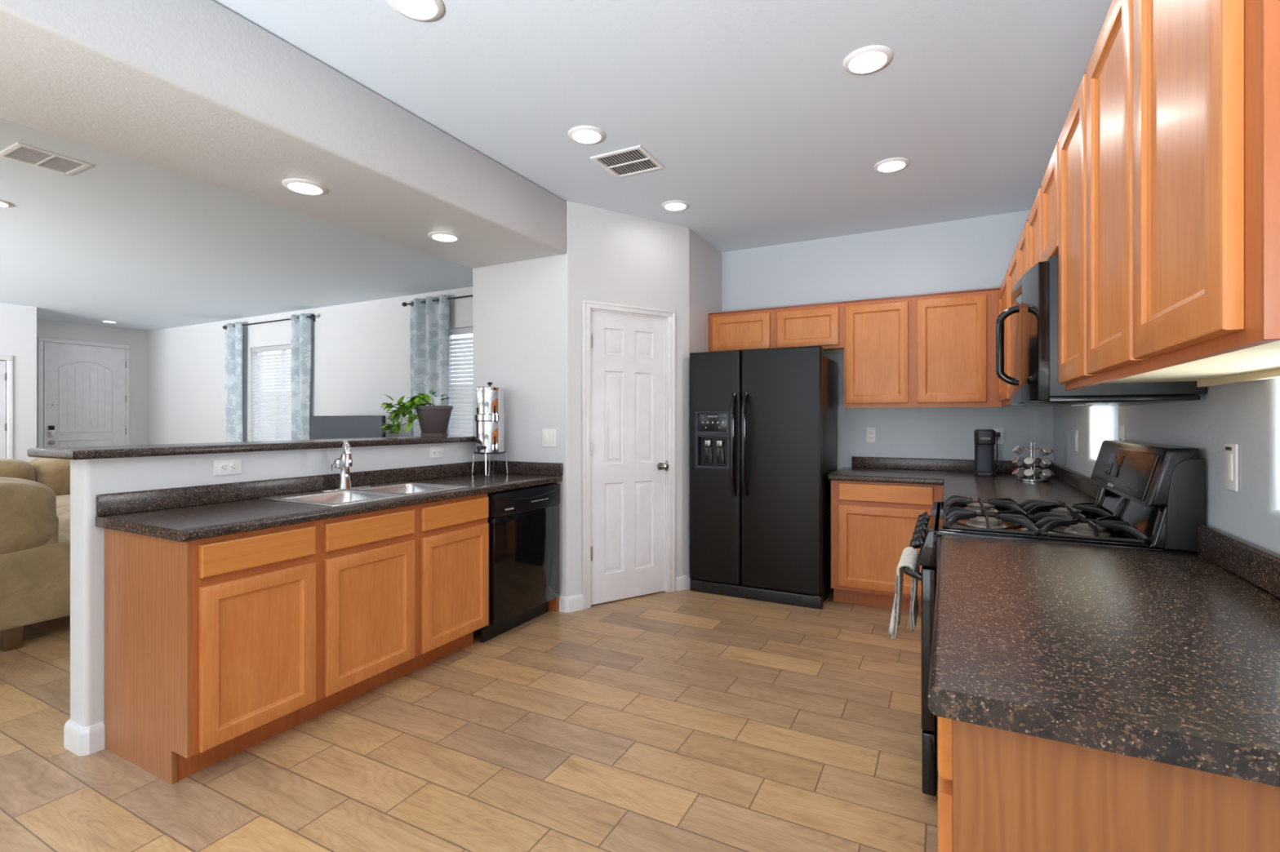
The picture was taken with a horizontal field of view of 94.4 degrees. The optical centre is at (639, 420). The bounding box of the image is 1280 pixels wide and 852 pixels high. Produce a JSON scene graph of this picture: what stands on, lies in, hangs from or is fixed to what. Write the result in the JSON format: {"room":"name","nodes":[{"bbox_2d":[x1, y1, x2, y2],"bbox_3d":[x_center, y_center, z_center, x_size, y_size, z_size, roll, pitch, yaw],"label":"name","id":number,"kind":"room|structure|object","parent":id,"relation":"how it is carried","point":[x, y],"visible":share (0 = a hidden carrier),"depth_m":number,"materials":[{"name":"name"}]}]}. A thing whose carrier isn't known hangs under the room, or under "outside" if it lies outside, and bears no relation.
{"room":"kitchen","nodes":[
{"label":"kitchen","id":0,"kind":"room"},
{"bbox_2d":[0,302,36,462],"bbox_3d":[-9.548,-0.069,4.917,1.180,2.690,6.305,0,0,28],"label":"wall","id":1,"kind":"structure","parent":0,"point":[18,323],"depth_m":7.32,"materials":[{"name":"white paint"}]},
{"bbox_2d":[0,355,13,459],"bbox_3d":[-7.904,0.231,6.813,0.056,2.020,0.987,0,0,28],"label":"door","id":2,"kind":"structure","parent":1,"relation":"in","point":[8,376],"depth_m":7.20,"materials":[{"name":"white paint"}]},
{"bbox_2d":[36,319,147,457],"bbox_3d":[-8.311,-0.069,8.701,0.120,2.690,1.760,0,0,28],"label":"wall","id":3,"kind":"structure","parent":0,"point":[137,340],"depth_m":9.26,"materials":[{"name":"white paint"}]},
{"bbox_2d":[38,337,129,448],"bbox_3d":[-8.156,0.041,8.756,0.105,2.400,1.041,0,0,28],"label":"door","id":4,"kind":"structure","parent":3,"relation":"in","point":[84,390],"depth_m":8.72,"materials":[{"name":"white paint"}]},
{"bbox_2d":[48,426,54,430],"bbox_3d":[-8.345,0.114,8.409,0.030,0.065,0.066,0,0,28],"label":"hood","id":5,"kind":"object","parent":4,"relation":"attached to","point":[50,428],"depth_m":8.40,"materials":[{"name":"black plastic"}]},
{"bbox_2d":[70,441,488,727],"bbox_3d":[-1.616,0.693,3.198,0.140,1.096,2.180,0,0,28],"label":"wall","id":6,"kind":"structure","parent":0,"point":[89,478],"depth_m":2.27,"materials":[{"name":"white paint"}]},
{"bbox_2d":[63,719,105,756],"bbox_3d":[-1.984,1.191,2.490,0.170,0.100,0.615,0,0,28],"label":"baseboard","id":7,"kind":"structure","parent":6,"relation":"attached to","point":[80,740],"depth_m":2.21,"materials":[{"name":"white paint"}]},
{"bbox_2d":[213,458,241,475],"bbox_3d":[-1.827,0.209,2.631,0.009,0.070,0.115,0,0,28],"label":"wall outlet","id":8,"kind":"object","parent":6,"relation":"attached to","point":[231,466],"visible":1,"depth_m":2.63,"materials":[{"name":"white plastic"}]},
{"bbox_2d":[220,463,226,471],"bbox_3d":[-1.834,0.209,2.613,0.004,0.034,0.028,0,0,28],"label":"socket","id":9,"kind":"object","parent":8,"relation":"attached to","point":[223,466],"depth_m":2.61,"materials":[{"name":"white plastic"}]},
{"bbox_2d":[229,462,236,471],"bbox_3d":[-1.816,0.209,2.647,0.004,0.034,0.028,0,0,28],"label":"socket","id":10,"kind":"object","parent":8,"relation":"attached to","point":[233,466],"depth_m":2.65,"materials":[{"name":"white plastic"}]},
{"bbox_2d":[26,435,475,460],"bbox_3d":[-1.710,0.128,3.211,0.400,0.034,2.213,0,0,28],"label":"bar","id":11,"kind":"object","parent":6,"relation":"on","point":[158,450],"visible":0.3,"depth_m":2.61,"materials":[{"name":"stone"}]},
{"bbox_2d":[380,393,453,436],"bbox_3d":[-1.474,-0.031,3.915,0.460,0.284,0.242,0,0,-18],"label":"pothos","id":12,"kind":"object","parent":11,"relation":"on","point":[433,420],"visible":1,"depth_m":3.87,"materials":[{"name":"green plant"}]},
{"bbox_2d":[429,389,451,405],"bbox_3d":[-1.330,-0.142,3.949,0.147,0.125,0.074,0,0,3],"label":"seedling","id":13,"kind":"object","parent":12,"relation":"on","point":[437,401],"visible":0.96,"depth_m":3.93,"materials":[{"name":"white ceramic"}]},
{"bbox_2d":[431,397,443,405],"bbox_3d":[-1.346,-0.115,3.950,0.074,0.070,0.074,0,0,28],"label":"pot","id":14,"kind":"object","parent":13,"relation":"on","point":[437,401],"depth_m":3.92,"materials":[{"name":"white ceramic"}]},
{"bbox_2d":[429,446,444,458],"bbox_3d":[-1.268,0.203,3.704,0.009,0.070,0.115,0,0,28],"label":"wall outlet","id":15,"kind":"object","parent":6,"relation":"attached to","point":[438,451],"visible":1,"depth_m":3.70,"materials":[{"name":"white plastic"}]},
{"bbox_2d":[414,405,453,436],"bbox_3d":[-1.371,0.009,3.950,0.242,0.204,0.242,0,0,28],"label":"pot","id":16,"kind":"object","parent":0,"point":[433,420],"depth_m":3.87,"materials":[{"name":"brown plastic"}]},
{"bbox_2d":[0,588,937,851],"bbox_3d":[-4.422,1.291,3.091,12.500,0.100,8.600,0,0,28],"label":"floor","id":17,"kind":"structure","parent":0,"point":[686,720],"depth_m":2.23,"materials":[{"name":"brown tile"}]},
{"bbox_2d":[0,457,70,651],"bbox_3d":[-4.530,0.765,3.458,2.390,0.951,3.150,0,0,28],"label":"sectional sofa","id":18,"kind":"object","parent":17,"relation":"on","point":[35,495],"visible":0.23,"depth_m":3.27,"materials":[{"name":"beige fabric"}]},
{"bbox_2d":[0,458,35,481],"bbox_3d":[-5.051,0.476,4.456,0.428,0.370,0.712,0,0,28],"label":"cushion","id":19,"kind":"object","parent":18,"relation":"on","point":[15,468],"depth_m":4.57,"materials":[{"name":"fabric"}]},
{"bbox_2d":[0,477,56,554],"bbox_3d":[-3.601,0.531,3.028,0.346,0.446,0.928,0,0,28],"label":"cushion","id":20,"kind":"object","parent":18,"relation":"on","point":[28,508],"depth_m":3.23,"materials":[{"name":"beige fabric"}]},
{"bbox_2d":[29,457,70,496],"bbox_3d":[-4.762,0.477,5.015,0.427,0.374,0.610,0,0,28],"label":"cushion","id":21,"kind":"object","parent":18,"relation":"on","point":[55,473],"depth_m":4.76,"materials":[{"name":"fabric"}]},
{"bbox_2d":[55,494,70,508],"bbox_3d":[-4.290,0.697,4.513,0.943,0.226,0.808,0,0,28],"label":"seat cushion","id":22,"kind":"object","parent":18,"relation":"on","point":[62,500],"depth_m":4.31,"materials":[{"name":"fabric"}]},
{"bbox_2d":[56,506,70,533],"bbox_3d":[-3.449,0.676,4.075,0.933,0.225,0.811,0,0,28],"label":"seat cushion","id":23,"kind":"object","parent":18,"relation":"on","point":[63,513],"depth_m":3.73,"materials":[{"name":"fabric"}]},
{"bbox_2d":[104,520,318,784],"bbox_3d":[-1.650,0.821,2.308,0.608,0.841,0.463,0,0,28],"label":"base cabinet","id":24,"kind":"object","parent":17,"relation":"on","point":[211,644],"visible":0.92,"depth_m":2.12,"materials":[{"name":"brown wood"}]},
{"bbox_2d":[302,493,488,722],"bbox_3d":[-1.315,0.821,2.950,0.608,0.841,0.985,0,0,28],"label":"base cabinet","id":25,"kind":"object","parent":17,"relation":"on","point":[402,590],"visible":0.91,"depth_m":2.71,"materials":[{"name":"brown wood"}]},
{"bbox_2d":[95,460,563,542],"bbox_3d":[-1.270,0.340,3.033,0.626,0.120,2.148,0,0,28],"label":"countertop","id":26,"kind":"structure","parent":25,"relation":"on","point":[187,513],"depth_m":2.53,"materials":[{"name":"stone"}]},
{"bbox_2d":[317,440,369,492],"bbox_3d":[-1.464,0.229,3.006,0.166,0.255,0.260,0,0,28],"label":"faucet","id":27,"kind":"object","parent":26,"relation":"on","point":[344,462],"visible":1,"depth_m":3.00,"materials":[{"name":"silver metal"}]},
{"bbox_2d":[259,481,469,506],"bbox_3d":[-1.325,0.445,2.945,0.510,0.179,0.800,0,0,28],"label":"sink","id":28,"kind":"object","parent":26,"relation":"in","point":[395,490],"visible":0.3,"depth_m":2.93,"materials":[{"name":"silver metal"}]},
{"bbox_2d":[471,382,508,475],"bbox_3d":[-1.008,0.055,3.922,0.247,0.612,0.213,0,0,-44],"label":"water filter","id":29,"kind":"object","parent":26,"relation":"on","point":[489,417],"visible":1,"depth_m":3.85,"materials":[{"name":"silver metal"}]},
{"bbox_2d":[480,483,559,642],"bbox_3d":[-0.909,0.823,3.659,0.619,0.837,0.627,0,0,28],"label":"dishwasher","id":30,"kind":"object","parent":17,"relation":"on","point":[523,522],"visible":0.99,"depth_m":3.47,"materials":[{"name":"black plastic"}]},
{"bbox_2d":[547,482,558,612],"bbox_3d":[-0.788,0.821,3.970,0.575,0.841,0.018,0,0,28],"label":"filler panel","id":31,"kind":"object","parent":17,"relation":"on","point":[553,605],"visible":0.14,"depth_m":3.84,"materials":[{"name":"brown wood"}]},
{"bbox_2d":[689,346,837,609],"bbox_3d":[0.905,0.377,4.345,0.929,1.728,0.756,0,0,28],"label":"refrigerator","id":32,"kind":"object","parent":17,"relation":"on","point":[763,422],"visible":1,"depth_m":4.06,"materials":[{"name":"black metal"}]},
{"bbox_2d":[827,507,831,601],"bbox_3d":[1.360,0.927,4.179,0.028,0.628,0.276,0,0,28],"label":"wire rack","id":33,"kind":"object","parent":17,"relation":"on","point":[828,509],"visible":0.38,"depth_m":4.06,"materials":[{"name":"metal"}]},
{"bbox_2d":[831,480,943,613],"bbox_3d":[1.716,0.821,4.084,0.672,0.841,0.640,0,0,28],"label":"base cabinet","id":34,"kind":"object","parent":17,"relation":"on","point":[873,523],"visible":0.7,"depth_m":3.85,"materials":[{"name":"brown wood"}]},
{"bbox_2d":[827,456,1099,506],"bbox_3d":[1.717,0.339,3.408,1.329,0.122,1.886,0,0,28],"label":"countertop","id":35,"kind":"structure","parent":34,"relation":"on","point":[1070,486],"depth_m":3.67,"materials":[{"name":"stone"}]},
{"bbox_2d":[942,429,999,476],"bbox_3d":[2.225,0.212,3.977,0.345,0.300,0.393,0,0,28],"label":"coffee maker","id":36,"kind":"object","parent":35,"relation":"on","point":[984,440],"visible":1,"depth_m":3.83,"materials":[{"name":"black plastic"}]},
{"bbox_2d":[1013,440,1053,482],"bbox_3d":[2.343,0.243,3.538,0.208,0.237,0.203,0,0,28],"label":"pod carousel","id":37,"kind":"object","parent":35,"relation":"on","point":[1024,479],"visible":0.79,"depth_m":3.52,"materials":[{"name":"silver metal"}]},
{"bbox_2d":[1012,457,1023,466],"bbox_3d":[2.265,0.250,3.557,0.057,0.058,0.049,0,0,31],"label":"pod","id":38,"kind":"object","parent":37,"relation":"in","point":[1020,462],"visible":1,"depth_m":3.54,"materials":[{"name":"white plastic"}]},
{"bbox_2d":[1012,445,1023,455],"bbox_3d":[2.265,0.182,3.557,0.057,0.058,0.049,0,0,31],"label":"pod","id":39,"kind":"object","parent":37,"relation":"in","point":[1020,451],"visible":1,"depth_m":3.54,"materials":[{"name":"white plastic"}]},
{"bbox_2d":[1012,468,1023,477],"bbox_3d":[2.265,0.318,3.557,0.057,0.058,0.049,0,0,31],"label":"pod","id":40,"kind":"object","parent":37,"relation":"in","point":[1020,473],"visible":1,"depth_m":3.54,"materials":[{"name":"white plastic"}]},
{"bbox_2d":[1023,457,1034,467],"bbox_3d":[2.284,0.250,3.483,0.049,0.058,0.058,0,0,31],"label":"pod","id":41,"kind":"object","parent":37,"relation":"in","point":[1028,460],"visible":0.98,"depth_m":3.47,"materials":[{"name":"white plastic"}]},
{"bbox_2d":[1026,462,1033,467],"bbox_3d":[2.289,0.254,3.485,0.042,0.038,0.042,-16,36,32],"label":"cup","id":42,"kind":"object","parent":41,"relation":"on","point":[1028,464],"depth_m":3.47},
{"bbox_2d":[1023,469,1034,479],"bbox_3d":[2.284,0.318,3.483,0.049,0.058,0.058,0,0,31],"label":"pod","id":43,"kind":"object","parent":37,"relation":"in","point":[1028,473],"visible":1,"depth_m":3.47,"materials":[{"name":"white plastic"}]},
{"bbox_2d":[1026,474,1033,479],"bbox_3d":[2.289,0.322,3.485,0.042,0.038,0.042,-16,36,32],"label":"cup","id":44,"kind":"object","parent":43,"relation":"on","point":[1028,476],"depth_m":3.47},
{"bbox_2d":[1032,456,1040,466],"bbox_3d":[2.403,0.250,3.592,0.049,0.058,0.058,0,0,31],"label":"pod","id":45,"kind":"object","parent":37,"relation":"in","point":[1037,462],"visible":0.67,"depth_m":3.58,"materials":[{"name":"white plastic"}]},
{"bbox_2d":[1032,467,1040,477],"bbox_3d":[2.403,0.318,3.592,0.049,0.058,0.058,0,0,31],"label":"pod","id":46,"kind":"object","parent":37,"relation":"in","point":[1037,473],"visible":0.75,"depth_m":3.58,"materials":[{"name":"white plastic"}]},
{"bbox_2d":[1039,457,1051,467],"bbox_3d":[2.360,0.250,3.459,0.049,0.058,0.057,0,0,-29],"label":"pod","id":47,"kind":"object","parent":37,"relation":"in","point":[1045,460],"visible":1,"depth_m":3.45,"materials":[{"name":"white plastic"}]},
{"bbox_2d":[1039,460,1048,467],"bbox_3d":[2.362,0.254,3.464,0.042,0.038,0.042,30,47,15],"label":"cup","id":48,"kind":"object","parent":47,"relation":"on","point":[1042,464],"depth_m":3.45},
{"bbox_2d":[1039,446,1051,456],"bbox_3d":[2.360,0.182,3.459,0.049,0.058,0.057,0,0,-29],"label":"pod","id":49,"kind":"object","parent":37,"relation":"in","point":[1044,449],"visible":1,"depth_m":3.45,"materials":[{"name":"white plastic"}]},
{"bbox_2d":[1039,448,1048,456],"bbox_3d":[2.362,0.186,3.464,0.042,0.038,0.042,30,47,15],"label":"cup","id":50,"kind":"object","parent":49,"relation":"on","point":[1042,452],"depth_m":3.45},
{"bbox_2d":[1039,469,1051,479],"bbox_3d":[2.360,0.318,3.459,0.049,0.058,0.057,0,0,-29],"label":"pod","id":51,"kind":"object","parent":37,"relation":"in","point":[1045,472],"visible":1,"depth_m":3.45,"materials":[{"name":"white plastic"}]},
{"bbox_2d":[1039,471,1048,479],"bbox_3d":[2.362,0.322,3.464,0.042,0.038,0.042,30,47,15],"label":"cup","id":52,"kind":"object","parent":51,"relation":"on","point":[1042,475],"depth_m":3.45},
{"bbox_2d":[902,440,1204,799],"bbox_3d":[1.357,0.658,2.101,0.747,1.165,0.780,0,0,28],"label":"gas range","id":53,"kind":"object","parent":17,"relation":"on","point":[1150,496],"visible":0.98,"depth_m":1.89,"materials":[{"name":"black metal"}]},
{"bbox_2d":[888,546,919,639],"bbox_3d":[0.948,0.618,2.133,0.094,0.272,0.310,0,0,28],"label":"kitchen towel","id":54,"kind":"object","parent":53,"relation":"hanging from","point":[909,557],"visible":0.97,"depth_m":2.02,"materials":[{"name":"fabric"}]},
{"bbox_2d":[933,501,1198,555],"bbox_3d":[1.395,0.359,2.081,0.648,0.022,0.760,0,0,28],"label":"cooktop","id":55,"kind":"object","parent":53,"relation":"in","point":[1107,537],"depth_m":1.84,"materials":[{"name":"black metal"}]},
{"bbox_2d":[937,716,1279,851],"bbox_3d":[0.957,0.821,1.209,0.610,0.841,1.171,0,0,28],"label":"base cabinet","id":56,"kind":"object","parent":17,"relation":"on","point":[999,790],"visible":0.35,"depth_m":0.76,"materials":[{"name":"brown wood"}]},
{"bbox_2d":[928,524,1279,786],"bbox_3d":[0.954,0.339,1.195,0.639,0.122,1.212,0,0,28],"label":"countertop","id":57,"kind":"structure","parent":56,"relation":"on","point":[1163,657],"depth_m":0.94,"materials":[{"name":"stone"}]},
{"bbox_3d":[-3.238,0.984,6.579,1.600,0.515,0.400,0,0,28],"label":"media console","id":58,"kind":"object","parent":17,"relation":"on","visible":0},
{"bbox_2d":[310,415,386,439],"bbox_3d":[-3.247,0.339,6.561,1.210,0.770,0.200,0,0,28],"label":"television","id":59,"kind":"object","parent":58,"relation":"on","point":[340,427],"visible":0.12,"depth_m":6.52,"materials":[{"name":"black plastic"}]},
{"bbox_2d":[0,0,1112,331],"bbox_3d":[-4.376,-1.474,3.180,12.500,0.120,8.400,0,0,28],"label":"ceiling","id":60,"kind":"structure","parent":0,"point":[751,111],"depth_m":2.92,"materials":[{"name":"paint"}]},
{"bbox_2d":[0,200,13,207],"bbox_3d":[-4.191,-1.409,3.839,0.184,0.011,0.184,0,0,28],"label":"recessed light","id":61,"kind":"object","parent":60,"relation":"in","point":[2,203],"visible":1,"depth_m":3.87,"materials":[{"name":"white paint"}]},
{"bbox_2d":[0,142,93,176],"bbox_3d":[-3.228,-1.410,3.220,0.300,0.008,0.300,0,0,28],"label":"ceiling vent","id":62,"kind":"object","parent":60,"relation":"in","point":[18,152],"visible":1,"depth_m":3.21,"materials":[{"name":"metal"}]},
{"bbox_2d":[101,320,117,323],"bbox_3d":[-7.610,-1.409,8.506,0.184,0.011,0.184,0,0,28],"label":"recessed light","id":63,"kind":"object","parent":60,"relation":"in","point":[104,321],"visible":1,"depth_m":8.50,"materials":[{"name":"white paint"}]},
{"bbox_2d":[386,0,444,22],"bbox_3d":[-0.760,-1.409,2.008,0.184,0.011,0.184,0,0,28],"label":"recessed light","id":64,"kind":"object","parent":60,"relation":"in","point":[424,11],"visible":1,"depth_m":2.03,"materials":[{"name":"white paint"}]},
{"bbox_2d":[568,125,604,144],"bbox_3d":[-0.265,-1.409,2.942,0.184,0.011,0.184,0,0,28],"label":"recessed light","id":65,"kind":"object","parent":60,"relation":"in","point":[584,135],"visible":1,"depth_m":2.93,"materials":[{"name":"white paint"}]},
{"bbox_2d":[590,145,665,178],"bbox_3d":[-0.064,-1.410,3.255,0.305,0.008,0.303,0,0,28],"label":"ceiling vent","id":66,"kind":"object","parent":60,"relation":"in","point":[636,160],"visible":1,"depth_m":3.25,"materials":[{"name":"metal"}]},
{"bbox_2d":[661,200,688,211],"bbox_3d":[0.233,-1.409,3.908,0.184,0.011,0.184,0,0,28],"label":"recessed light","id":67,"kind":"object","parent":60,"relation":"in","point":[675,205],"visible":1,"depth_m":3.89,"materials":[{"name":"white paint"}]},
{"bbox_2d":[842,45,893,75],"bbox_3d":[0.894,-1.409,2.330,0.184,0.011,0.184,0,0,28],"label":"recessed light","id":68,"kind":"object","parent":60,"relation":"in","point":[871,59],"visible":1,"depth_m":2.32,"materials":[{"name":"white paint"}]},
{"bbox_2d":[873,157,909,173],"bbox_3d":[1.394,-1.409,3.288,0.184,0.011,0.184,0,0,28],"label":"recessed light","id":69,"kind":"object","parent":60,"relation":"in","point":[895,164],"visible":1,"depth_m":3.28,"materials":[{"name":"white paint"}]},
{"bbox_2d":[472,201,721,610],"bbox_3d":[-0.137,-0.086,4.354,2.040,2.655,0.687,0,0,-24],"label":"wall","id":70,"kind":"structure","parent":0,"point":[527,314],"depth_m":4.03,"materials":[{"name":"white paint"}]},
{"bbox_2d":[0,0,565,268],"bbox_3d":[-2.301,-1.242,1.186,0.803,0.345,6.380,0,0,28],"label":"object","id":71,"kind":"structure","parent":70,"relation":"attached to","point":[197,90],"depth_m":2.27,"materials":[{"name":"white paint"}]},
{"bbox_2d":[281,178,328,195],"bbox_3d":[-1.534,-1.063,2.717,0.184,0.011,0.184,0,0,28],"label":"recessed light","id":72,"kind":"object","parent":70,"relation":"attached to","point":[301,186],"visible":1,"depth_m":2.70,"materials":[{"name":"white paint"}]},
{"bbox_2d":[96,460,563,516],"bbox_3d":[-1.269,0.321,3.033,0.625,0.082,2.148,0,0,28],"label":"backsplash","id":73,"kind":"structure","parent":70,"relation":"attached to","point":[113,504],"depth_m":2.82,"materials":[{"name":"laminate"}]},
{"bbox_2d":[427,231,461,242],"bbox_3d":[-1.137,-1.063,3.451,0.184,0.011,0.184,0,0,28],"label":"recessed light","id":74,"kind":"object","parent":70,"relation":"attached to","point":[441,236],"visible":1,"depth_m":3.43,"materials":[{"name":"white paint"}]},
{"bbox_2d":[542,429,556,447],"bbox_3d":[-0.596,0.120,3.890,0.118,0.115,0.008,0,0,28],"label":"wall switch","id":75,"kind":"object","parent":70,"relation":"attached to","point":[548,436],"visible":1,"depth_m":3.89,"materials":[{"name":"white plastic"}]},
{"bbox_2d":[559,594,582,612],"bbox_3d":[-0.446,1.191,3.850,0.156,0.100,0.046,0,0,-14],"label":"baseboard","id":76,"kind":"structure","parent":70,"relation":"attached to","point":[571,603],"depth_m":3.84,"materials":[{"name":"white paint"}]},
{"bbox_2d":[582,299,675,609],"bbox_3d":[-0.076,0.227,4.109,0.751,2.029,0.168,0,0,-33],"label":"door","id":77,"kind":"structure","parent":70,"relation":"in","point":[628,351],"depth_m":4.10,"materials":[{"name":"white paint"}]},
{"bbox_2d":[675,574,691,591],"bbox_3d":[0.329,1.191,4.351,0.190,0.100,0.031,0,0,-40],"label":"baseboard","id":78,"kind":"structure","parent":70,"relation":"attached to","point":[682,583],"depth_m":4.33,"materials":[{"name":"white paint"}]},
{"bbox_2d":[147,209,1053,470],"bbox_3d":[-2.570,-0.069,6.795,12.065,2.690,0.160,0,0,28],"label":"wall","id":79,"kind":"structure","parent":0,"point":[971,254],"depth_m":4.81,"materials":[{"name":"grey paint"}]},
{"bbox_2d":[222,314,315,328],"bbox_3d":[-4.928,-1.282,7.869,2.006,0.076,0.110,0,0,28],"label":"curtain rod","id":80,"kind":"object","parent":79,"relation":"attached to","point":[313,316],"visible":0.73,"depth_m":7.74,"materials":[{"name":"metal"}]},
{"bbox_2d":[224,321,243,442],"bbox_3d":[-5.620,-0.089,8.195,0.442,2.490,0.106,0,0,28],"label":"curtain","id":81,"kind":"object","parent":80,"relation":"hanging from","point":[233,335],"visible":0.71,"depth_m":8.18,"materials":[{"name":"blue fabric"}]},
{"bbox_2d":[289,313,311,439],"bbox_3d":[-4.329,-0.089,7.523,0.392,2.490,0.106,0,0,28],"label":"curtain","id":82,"kind":"object","parent":80,"relation":"hanging from","point":[301,328],"visible":0.68,"depth_m":7.47,"materials":[{"name":"blue fabric"}]},
{"bbox_2d":[257,350,286,440],"bbox_3d":[-4.814,-0.169,8.013,1.100,1.650,0.050,0,0,28],"label":"window","id":83,"kind":"structure","parent":79,"relation":"in","point":[282,351],"depth_m":8.00,"materials":[{"name":"glass"}]},
{"bbox_2d":[252,344,291,441],"bbox_3d":[-4.851,-0.172,7.942,1.080,1.635,0.060,0,0,28],"label":"window blind","id":84,"kind":"object","parent":83,"relation":"attached to","point":[267,415],"visible":0.48,"depth_m":7.99,"materials":[{"name":"white plastic"}]},
{"bbox_2d":[401,294,472,306],"bbox_3d":[-1.677,-1.282,6.176,2.196,0.076,0.110,0,0,28],"label":"curtain rod","id":85,"kind":"object","parent":79,"relation":"attached to","point":[404,304],"visible":0.23,"depth_m":6.39,"materials":[{"name":"metal"}]},
{"bbox_2d":[409,294,449,436],"bbox_3d":[-2.311,-0.089,6.472,0.602,2.490,0.107,0,0,28],"label":"curtain","id":86,"kind":"object","parent":85,"relation":"hanging from","point":[429,321],"visible":0.59,"depth_m":6.44,"materials":[{"name":"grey fabric"}]},
{"bbox_2d":[448,335,450,433],"bbox_3d":[-1.549,-0.169,6.314,1.380,1.650,0.050,0,0,28],"label":"window","id":87,"kind":"structure","parent":79,"relation":"in","point":[450,335],"depth_m":6.61,"materials":[{"name":"white paint"}]},
{"bbox_2d":[448,327,472,435],"bbox_3d":[-1.586,-0.172,6.243,1.360,1.635,0.060,0,0,28],"label":"window blind","id":88,"kind":"object","parent":79,"relation":"attached to","point":[464,407],"visible":0.03,"depth_m":6.42,"materials":[{"name":"white plastic"}]},
{"bbox_2d":[708,302,844,353],"bbox_3d":[1.072,-0.684,4.620,1.030,0.330,0.324,0,0,28],"label":"upper cabinet","id":89,"kind":"object","parent":79,"relation":"attached to","point":[822,325],"visible":0.88,"depth_m":4.46,"materials":[{"name":"brown wood"}]},
{"bbox_2d":[866,427,875,442],"bbox_3d":[1.735,0.113,4.458,0.070,0.115,0.009,0,0,28],"label":"wall outlet","id":90,"kind":"object","parent":79,"relation":"attached to","point":[870,432],"visible":1,"depth_m":4.45,"materials":[{"name":"white plastic"}]},
{"bbox_2d":[844,288,1001,408],"bbox_3d":[1.958,-0.468,4.159,0.967,0.763,0.324,0,0,28],"label":"upper cabinet","id":91,"kind":"object","parent":79,"relation":"attached to","point":[937,350],"visible":0.9,"depth_m":4.00,"materials":[{"name":"brown wood"}]},
{"bbox_2d":[992,427,1004,444],"bbox_3d":[2.464,0.113,4.078,0.070,0.115,0.009,0,0,28],"label":"wall outlet","id":92,"kind":"object","parent":79,"relation":"attached to","point":[1000,440],"visible":0.66,"depth_m":4.07,"materials":[{"name":"white plastic"}]},
{"bbox_2d":[1053,377,1279,554],"bbox_3d":[1.022,-0.069,0.415,0.200,2.690,8.080,0,0,28],"label":"wall","id":93,"kind":"structure","parent":0,"point":[1246,415],"depth_m":1.52,"materials":[{"name":"grey paint"}]},
{"bbox_2d":[998,262,1010,406],"bbox_3d":[2.281,-0.468,3.418,0.330,0.763,0.690,0,0,28],"label":"upper cabinet","id":94,"kind":"object","parent":93,"relation":"attached to","point":[1003,292],"visible":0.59,"depth_m":3.44,"materials":[{"name":"brown wood"}]},
{"bbox_2d":[1008,212,1030,398],"bbox_3d":[1.921,-0.468,2.725,0.330,0.763,0.872,0,0,28],"label":"upper cabinet","id":95,"kind":"object","parent":93,"relation":"attached to","point":[1019,265],"visible":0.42,"depth_m":2.73,"materials":[{"name":"brown wood"}]},
{"bbox_2d":[1028,130,1062,270],"bbox_3d":[1.542,-0.666,1.998,0.330,0.365,0.768,0,0,28],"label":"upper cabinet","id":96,"kind":"object","parent":93,"relation":"attached to","point":[1043,217],"visible":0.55,"depth_m":1.96,"materials":[{"name":"brown wood"}]},
{"bbox_2d":[995,255,1207,407],"bbox_3d":[1.478,-0.266,2.028,0.476,0.432,0.757,0,0,28],"label":"microwave oven","id":97,"kind":"object","parent":96,"relation":"attached to","point":[1033,311],"visible":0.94,"depth_m":1.75,"materials":[{"name":"black plastic"}]},
{"bbox_2d":[1075,430,1078,452],"bbox_3d":[2.356,0.113,3.204,0.008,0.115,0.070,0,0,28],"label":"wall switch","id":98,"kind":"object","parent":93,"relation":"attached to","point":[1076,431],"visible":1,"depth_m":3.18,"materials":[{"name":"white plastic"}]},
{"bbox_2d":[1119,426,1124,439],"bbox_3d":[1.915,0.081,2.360,0.012,0.115,0.070,0,0,28],"label":"wall jack","id":99,"kind":"object","parent":93,"relation":"attached to","point":[1122,428],"visible":0.45,"depth_m":2.35,"materials":[{"name":"white plastic"}]},
{"bbox_2d":[1058,0,1279,390],"bbox_3d":[1.182,-0.468,1.307,0.330,0.763,0.790,0,0,28],"label":"upper cabinet","id":100,"kind":"object","parent":93,"relation":"attached to","point":[1095,140],"visible":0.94,"depth_m":1.28,"materials":[{"name":"brown wood"}]},
{"bbox_2d":[1133,0,1279,370],"bbox_3d":[0.899,-0.468,0.763,0.330,0.763,0.436,0,0,28],"label":"upper cabinet","id":101,"kind":"object","parent":93,"relation":"attached to","point":[1206,73],"visible":1,"depth_m":0.77,"materials":[{"name":"brown wood"}]},
{"bbox_2d":[1224,443,1238,492],"bbox_3d":[1.442,0.115,1.449,0.010,0.115,0.070,0,0,28],"label":"wall switch","id":102,"kind":"object","parent":93,"relation":"attached to","point":[1231,451],"visible":1,"depth_m":1.44,"materials":[{"name":"white plastic"}]},
{"bbox_2d":[1197,524,1279,598],"bbox_3d":[1.224,0.320,1.049,0.026,0.084,1.202,0,0,28],"label":"backsplash","id":103,"kind":"structure","parent":93,"relation":"attached to","point":[1259,566],"depth_m":1.34,"materials":[{"name":"stone"}]},
{"label":"outside","id":104,"kind":"structure","parent":0,"visible":0},
{"bbox_3d":[-3.104,1.501,1.616,25.000,0.250,28.000,0,0,28],"label":"ground","id":105,"kind":"structure","parent":104,"visible":0},
{"bbox_2d":[262,386,472,440],"bbox_3d":[-1.323,0.376,9.370,17.000,2.000,0.200,0,0,28],"label":"wall","id":106,"kind":"structure","parent":105,"relation":"on","point":[455,387],"depth_m":10.25,"materials":[{"name":"beige paint"}]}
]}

